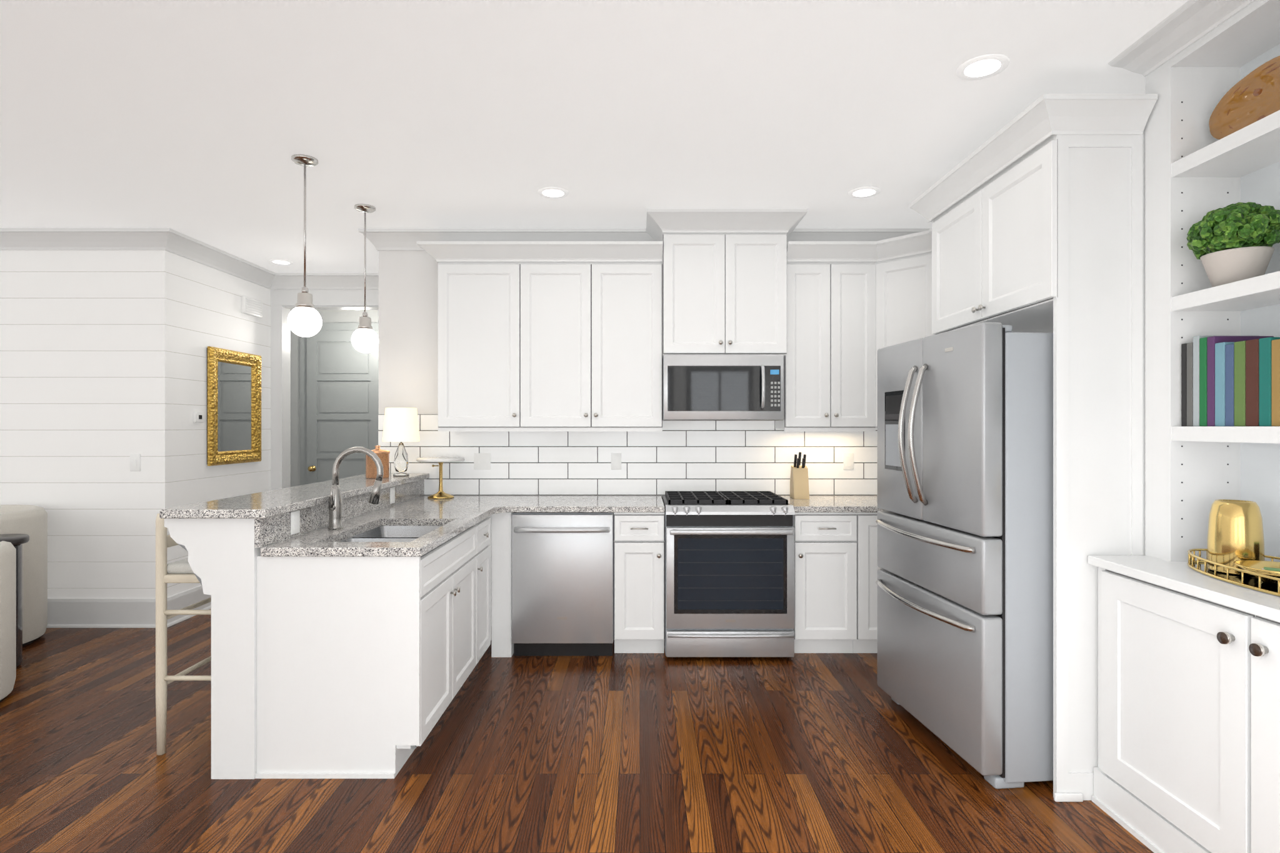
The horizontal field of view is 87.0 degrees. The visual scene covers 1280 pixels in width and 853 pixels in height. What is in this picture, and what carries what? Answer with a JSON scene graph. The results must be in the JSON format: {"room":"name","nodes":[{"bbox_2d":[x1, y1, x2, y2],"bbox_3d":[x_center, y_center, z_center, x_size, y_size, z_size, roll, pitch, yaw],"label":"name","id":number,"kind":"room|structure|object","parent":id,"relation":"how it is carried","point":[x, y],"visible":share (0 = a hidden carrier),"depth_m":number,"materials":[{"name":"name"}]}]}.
{"room":"kitchen","nodes":[
{"label":"kitchen","id":0,"kind":"room"},
{"bbox_2d":[0,250,270,598],"bbox_3d":[-5.400,0.020,5.440,4.200,2.740,1.500,0,0,0],"label":"wall","id":1,"kind":"structure","parent":0,"point":[103,353],"depth_m":4.69,"materials":[{"name":"white wood"}]},
{"bbox_2d":[46,585,211,628],"bbox_3d":[-5.315,1.292,5.345,4.090,0.195,1.370,0,0,0],"label":"baseboard","id":2,"kind":"structure","parent":1,"relation":"attached to","point":[62,613],"depth_m":4.67,"materials":[{"name":"white wood"}]},
{"bbox_2d":[130,453,140,471],"bbox_3d":[-3.505,0.250,4.685,0.070,0.120,0.008,0,0,0],"label":"switch plate","id":3,"kind":"object","parent":1,"relation":"attached to","point":[135,459],"visible":1,"depth_m":4.68,"materials":[{"name":"white plastic"}]},
{"bbox_2d":[193,411,204,422],"bbox_3d":[-3.288,-0.070,5.030,0.024,0.080,0.100,0,0,0],"label":"thermostat","id":4,"kind":"object","parent":1,"relation":"attached to","point":[198,417],"visible":1,"depth_m":5.01,"materials":[{"name":"white plastic"}]},
{"bbox_2d":[206,346,261,466],"bbox_3d":[-3.276,-0.155,5.475,0.046,0.910,0.690,0,0,0],"label":"mirror","id":5,"kind":"object","parent":1,"relation":"attached to","point":[234,378],"visible":1,"depth_m":5.43,"materials":[{"name":"gold mirror"}]},
{"bbox_2d":[241,296,262,318],"bbox_3d":[-3.283,-1.010,5.715,0.034,0.140,0.270,0,0,0],"label":"air vent","id":6,"kind":"object","parent":1,"relation":"in","point":[249,306],"visible":1,"depth_m":5.68,"materials":[{"name":"white plastic"}]},
{"bbox_2d":[290,310,378,486],"bbox_3d":[-3.025,0.020,6.865,2.850,2.740,1.390,0,0,0],"label":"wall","id":7,"kind":"structure","parent":0,"point":[327,316],"depth_m":7.44,"materials":[{"name":"grey paint"}]},
{"bbox_2d":[300,323,378,485],"bbox_3d":[-3.245,0.125,7.428,0.980,2.530,0.021,0,0,0],"label":"door frame","id":8,"kind":"structure","parent":7,"relation":"attached to","point":[325,326],"depth_m":7.42,"materials":[{"name":"grey wood"}]},
{"bbox_2d":[306,330,378,484],"bbox_3d":[-3.245,0.164,7.374,0.810,2.428,0.106,0,0,0],"label":"hall door","id":9,"kind":"structure","parent":7,"relation":"in","point":[342,380],"depth_m":7.40,"materials":[{"name":"grey wood"}]},
{"bbox_2d":[0,608,1153,852],"bbox_3d":[-2.525,1.420,2.250,9.950,0.060,11.500,0,0,0],"label":"floor","id":10,"kind":"structure","parent":0,"point":[619,752],"depth_m":2.70,"materials":[{"name":"brown wood"}]},
{"bbox_2d":[0,541,16,701],"bbox_3d":[-3.547,0.990,3.263,0.780,0.800,0.780,0,0,0],"label":"armchair","id":11,"kind":"object","parent":10,"relation":"on","point":[7,550],"visible":1,"depth_m":3.40,"materials":[{"name":"grey fabric"}]},
{"bbox_2d":[0,533,29,668],"bbox_3d":[-3.713,1.014,3.852,0.340,0.752,0.340,0,0,0],"label":"round side table","id":12,"kind":"object","parent":10,"relation":"on","point":[17,540],"visible":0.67,"depth_m":3.89,"materials":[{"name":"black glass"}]},
{"bbox_2d":[0,504,47,646],"bbox_3d":[-4.240,0.960,4.240,0.780,0.860,0.780,0,0,0],"label":"armchair","id":13,"kind":"object","parent":10,"relation":"on","point":[31,520],"visible":0.58,"depth_m":4.29,"materials":[{"name":"grey fabric"}]},
{"bbox_2d":[155,513,211,755],"bbox_3d":[-1.875,0.880,3.055,0.360,1.020,0.412,0,0,0],"label":"bar stool","id":14,"kind":"object","parent":10,"relation":"on","point":[180,571],"visible":0.23,"depth_m":2.86,"materials":[{"name":"beige wood"}]},
{"bbox_2d":[164,496,491,779],"bbox_3d":[-1.362,0.875,3.674,1.026,1.030,2.027,0,0,0],"label":"base cabinet","id":15,"kind":"object","parent":10,"relation":"on","point":[322,667],"visible":0.85,"depth_m":2.68,"materials":[{"name":"white wood"}]},
{"bbox_2d":[511,512,613,656],"bbox_3d":[-0.466,0.956,4.315,0.607,0.868,0.666,0,0,0],"label":"dishwasher","id":16,"kind":"object","parent":10,"relation":"on","point":[562,563],"visible":1,"depth_m":4.04,"materials":[{"name":"grey metal"}]},
{"bbox_2d":[491,512,881,657],"bbox_3d":[0.621,0.953,4.346,3.030,0.875,0.668,0,0,0],"label":"base cabinet","id":17,"kind":"object","parent":10,"relation":"on","point":[836,567],"visible":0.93,"depth_m":4.05,"materials":[{"name":"white wood"}]},
{"bbox_2d":[260,495,884,556],"bbox_3d":[0.319,0.496,3.675,3.634,0.036,2.029,0,0,0],"label":"countertop","id":18,"kind":"structure","parent":17,"relation":"on","point":[457,514],"depth_m":3.82,"materials":[{"name":"grey stone"}]},
{"bbox_2d":[159,473,429,547],"bbox_3d":[-1.669,0.401,3.659,0.413,0.154,2.058,0,0,0],"label":"bar","id":19,"kind":"object","parent":18,"relation":"on","point":[270,510],"visible":0.8,"depth_m":3.07,"materials":[{"name":"grey stone"}]},
{"bbox_2d":[290,510,299,534],"bbox_3d":[-1.495,0.415,2.922,0.006,0.096,0.074,0,0,0],"label":"peninsula outlet","id":20,"kind":"object","parent":19,"relation":"attached to","point":[295,522],"depth_m":2.92,"materials":[{"name":"white plastic"}]},
{"bbox_2d":[365,445,389,478],"bbox_3d":[-1.660,0.221,4.270,0.148,0.205,0.148,0,0,0],"label":"copper canister","id":21,"kind":"object","parent":19,"relation":"on","point":[384,455],"visible":0.74,"depth_m":4.22,"materials":[{"name":"brown metal"}]},
{"bbox_2d":[390,486,394,504],"bbox_3d":[-1.495,0.415,4.069,0.006,0.096,0.072,0,0,0],"label":"peninsula outlet","id":22,"kind":"object","parent":19,"relation":"attached to","point":[392,489],"depth_m":4.07,"materials":[{"name":"white plastic"}]},
{"bbox_2d":[381,407,419,476],"bbox_3d":[-1.574,0.101,4.450,0.236,0.445,0.236,0,0,0],"label":"table lamp","id":23,"kind":"object","parent":19,"relation":"on","point":[400,424],"visible":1,"depth_m":4.37,"materials":[{"name":"clear glass"}]},
{"bbox_2d":[328,446,383,529],"bbox_3d":[-1.329,0.286,3.139,0.257,0.383,0.109,0,0,0],"label":"faucet","id":24,"kind":"object","parent":18,"relation":"on","point":[335,506],"visible":1,"depth_m":3.15,"materials":[{"name":"silver metal"}]},
{"bbox_2d":[339,525,442,541],"bbox_3d":[-1.150,0.615,3.150,0.414,0.200,0.724,0,0,0],"label":"undermount sink","id":25,"kind":"object","parent":18,"relation":"in","point":[382,533],"visible":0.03,"depth_m":3.49,"materials":[{"name":"silver metal"}]},
{"bbox_2d":[416,456,464,499],"bbox_3d":[-1.335,0.344,4.525,0.310,0.268,0.310,0,0,0],"label":"cake stand","id":26,"kind":"object","parent":18,"relation":"on","point":[440,494],"visible":1,"depth_m":4.47,"materials":[{"name":"white stone"}]},
{"bbox_2d":[790,451,809,499],"bbox_3d":[1.065,0.324,4.505,0.100,0.308,0.130,0,0,0],"label":"knife block","id":27,"kind":"object","parent":18,"relation":"on","point":[799,479],"visible":1,"depth_m":4.47,"materials":[{"name":"beige wood"}]},
{"bbox_2d":[661,491,794,657],"bbox_3d":[0.534,0.917,4.303,0.763,0.945,0.749,0,0,0],"label":"stove","id":28,"kind":"object","parent":10,"relation":"on","point":[729,555],"visible":1,"depth_m":3.98,"materials":[{"name":"grey metal"}]},
{"bbox_2d":[875,322,1053,788],"bbox_3d":[1.617,0.496,3.040,0.901,1.787,0.905,0,0,-6],"label":"refrigerator","id":29,"kind":"object","parent":10,"relation":"on","point":[964,582],"visible":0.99,"depth_m":2.62,"materials":[{"name":"grey metal"}]},
{"bbox_2d":[909,93,1158,801],"bbox_3d":[1.798,0.095,3.045,0.679,2.590,1.220,0,0,0],"label":"tall cabinet","id":30,"kind":"object","parent":10,"relation":"on","point":[1040,228],"visible":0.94,"depth_m":2.52,"materials":[{"name":"white wood"}]},
{"bbox_2d":[1088,0,1279,852],"bbox_3d":[1.893,0.021,1.353,0.488,2.738,2.305,0,0,0],"label":"built-in bookcase","id":31,"kind":"object","parent":10,"relation":"on","point":[1189,659],"visible":0.77,"depth_m":2.26,"materials":[{"name":"white wood"}]},
{"bbox_2d":[1181,335,1279,426],"bbox_3d":[2.010,-0.155,2.142,0.211,0.310,0.471,0,0,0],"label":"books","id":32,"kind":"object","parent":31,"relation":"on","point":[1227,380],"visible":1,"depth_m":2.19,"materials":[{"name":"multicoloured paper"}]},
{"bbox_2d":[1186,201,1279,287],"bbox_3d":[1.972,-0.595,2.234,0.256,0.275,0.259,0,0,0],"label":"topiary plant","id":33,"kind":"object","parent":31,"relation":"on","point":[1233,242],"visible":0.99,"depth_m":2.17,"materials":[{"name":"green plant"}]},
{"bbox_2d":[1187,548,1279,596],"bbox_3d":[1.953,0.452,1.951,0.336,0.052,0.820,0,0,0],"label":"tray","id":34,"kind":"object","parent":31,"relation":"on","point":[1252,582],"visible":0.71,"depth_m":2.09,"materials":[{"name":"gold mirror"}]},
{"bbox_2d":[1206,499,1264,576],"bbox_3d":[1.940,0.358,2.200,0.142,0.230,0.142,0,0,0],"label":"vase","id":35,"kind":"object","parent":34,"relation":"on","point":[1235,532],"visible":0.89,"depth_m":2.15,"materials":[{"name":"gold metal"}]},
{"bbox_2d":[1233,560,1279,585],"bbox_3d":[1.915,0.447,2.030,0.196,0.052,0.196,0,0,0],"label":"bowl","id":36,"kind":"object","parent":34,"relation":"on","point":[1255,566],"visible":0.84,"depth_m":2.07,"materials":[{"name":"gold metal"}]},
{"bbox_2d":[1261,566,1279,571],"bbox_3d":[1.976,0.420,2.045,0.191,0.104,0.074,0,0,-14],"label":"matchboxes","id":37,"kind":"object","parent":36,"relation":"in","point":[1265,568],"visible":0.52,"depth_m":2.03,"materials":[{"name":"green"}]},
{"bbox_2d":[1208,55,1279,139],"bbox_3d":[2.010,-1.040,2.125,0.092,0.218,0.459,0,0,0],"label":"platter","id":38,"kind":"object","parent":31,"relation":"on","point":[1256,96],"visible":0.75,"depth_m":2.22,"materials":[{"name":"brown wood"}]},
{"bbox_2d":[0,0,1188,272],"bbox_3d":[-2.525,-1.380,2.250,9.950,0.060,11.500,0,0,0],"label":"ceiling","id":39,"kind":"structure","parent":0,"point":[189,118],"depth_m":2.84,"materials":[{"name":"white paint"}]},
{"bbox_2d":[287,154,322,337],"bbox_3d":[-1.690,-0.900,3.405,0.158,0.898,0.158,0,0,0],"label":"pendant light","id":40,"kind":"object","parent":39,"relation":"hanging from","point":[304,320],"visible":1,"depth_m":3.37,"materials":[{"name":"white glass"}]},
{"bbox_2d":[351,203,378,353],"bbox_3d":[-1.690,-0.900,4.150,0.158,0.898,0.158,0,0,0],"label":"pendant light","id":41,"kind":"object","parent":39,"relation":"hanging from","point":[364,339],"visible":1,"depth_m":4.12,"materials":[{"name":"white glass"}]},
{"bbox_2d":[378,250,877,496],"bbox_3d":[0.310,0.020,5.374,4.260,2.740,1.352,0,0,0],"label":"wall","id":42,"kind":"structure","parent":0,"point":[408,280],"depth_m":4.70,"materials":[{"name":"white paint"}]},
{"bbox_2d":[0,228,930,289],"bbox_3d":[-2.610,-1.288,5.308,9.500,0.125,1.436,0,0,0],"label":"crown molding","id":43,"kind":"structure","parent":42,"relation":"attached to","point":[170,240],"depth_m":4.64,"materials":[{"name":"white wood"}]},
{"bbox_2d":[473,453,490,469],"bbox_3d":[-1.094,0.243,4.685,0.113,0.113,0.009,0,0,0],"label":"outlet","id":44,"kind":"object","parent":42,"relation":"attached to","point":[482,461],"depth_m":4.69,"materials":[{"name":"white plastic"}]},
{"bbox_2d":[611,453,621,469],"bbox_3d":[-0.165,0.243,4.685,0.065,0.113,0.009,0,0,0],"label":"outlet","id":45,"kind":"object","parent":42,"relation":"attached to","point":[615,458],"depth_m":4.69,"materials":[{"name":"white plastic"}]},
{"bbox_2d":[378,414,877,494],"bbox_3d":[0.160,0.196,4.694,3.956,0.560,0.007,0,0,0],"label":"tile","id":46,"kind":"structure","parent":42,"relation":"attached to","point":[687,455],"depth_m":4.69,"materials":[{"name":"white tile"}]},
{"bbox_2d":[416,228,933,431],"bbox_3d":[0.364,-0.568,4.197,3.545,1.200,0.995,0,0,0],"label":"upper cabinet","id":47,"kind":"object","parent":42,"relation":"attached to","point":[533,335],"visible":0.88,"depth_m":4.36,"materials":[{"name":"white wood"}]},
{"bbox_2d":[662,355,783,420],"bbox_3d":[0.528,-0.246,4.447,0.756,0.413,0.494,0,0,0],"label":"microwave","id":48,"kind":"object","parent":42,"relation":"attached to","point":[695,387],"visible":0.99,"depth_m":4.25,"materials":[{"name":"grey metal"}]},
{"bbox_2d":[646,208,808,358],"bbox_3d":[0.541,-0.902,4.438,0.998,0.892,0.515,0,0,0],"label":"upper cabinet","id":49,"kind":"object","parent":42,"relation":"attached to","point":[724,270],"visible":0.96,"depth_m":4.29,"materials":[{"name":"white wood"}]},
{"bbox_2d":[843,453,853,469],"bbox_3d":[1.445,0.243,4.685,0.069,0.113,0.009,0,0,0],"label":"outlet","id":50,"kind":"object","parent":42,"relation":"attached to","point":[848,458],"depth_m":4.69,"materials":[{"name":"white plastic"}]},
{"bbox_3d":[-2.560,0.020,6.110,1.480,2.740,0.120,0,0,0],"label":"wall","id":51,"kind":"structure","parent":0,"visible":0},
{"bbox_2d":[270,289,378,490],"bbox_3d":[-2.560,0.083,6.101,1.474,2.615,0.149,0,0,0],"label":"door frame","id":52,"kind":"structure","parent":51,"relation":"attached to","point":[282,301],"depth_m":6.03,"materials":[{"name":"white wood"}]}
]}

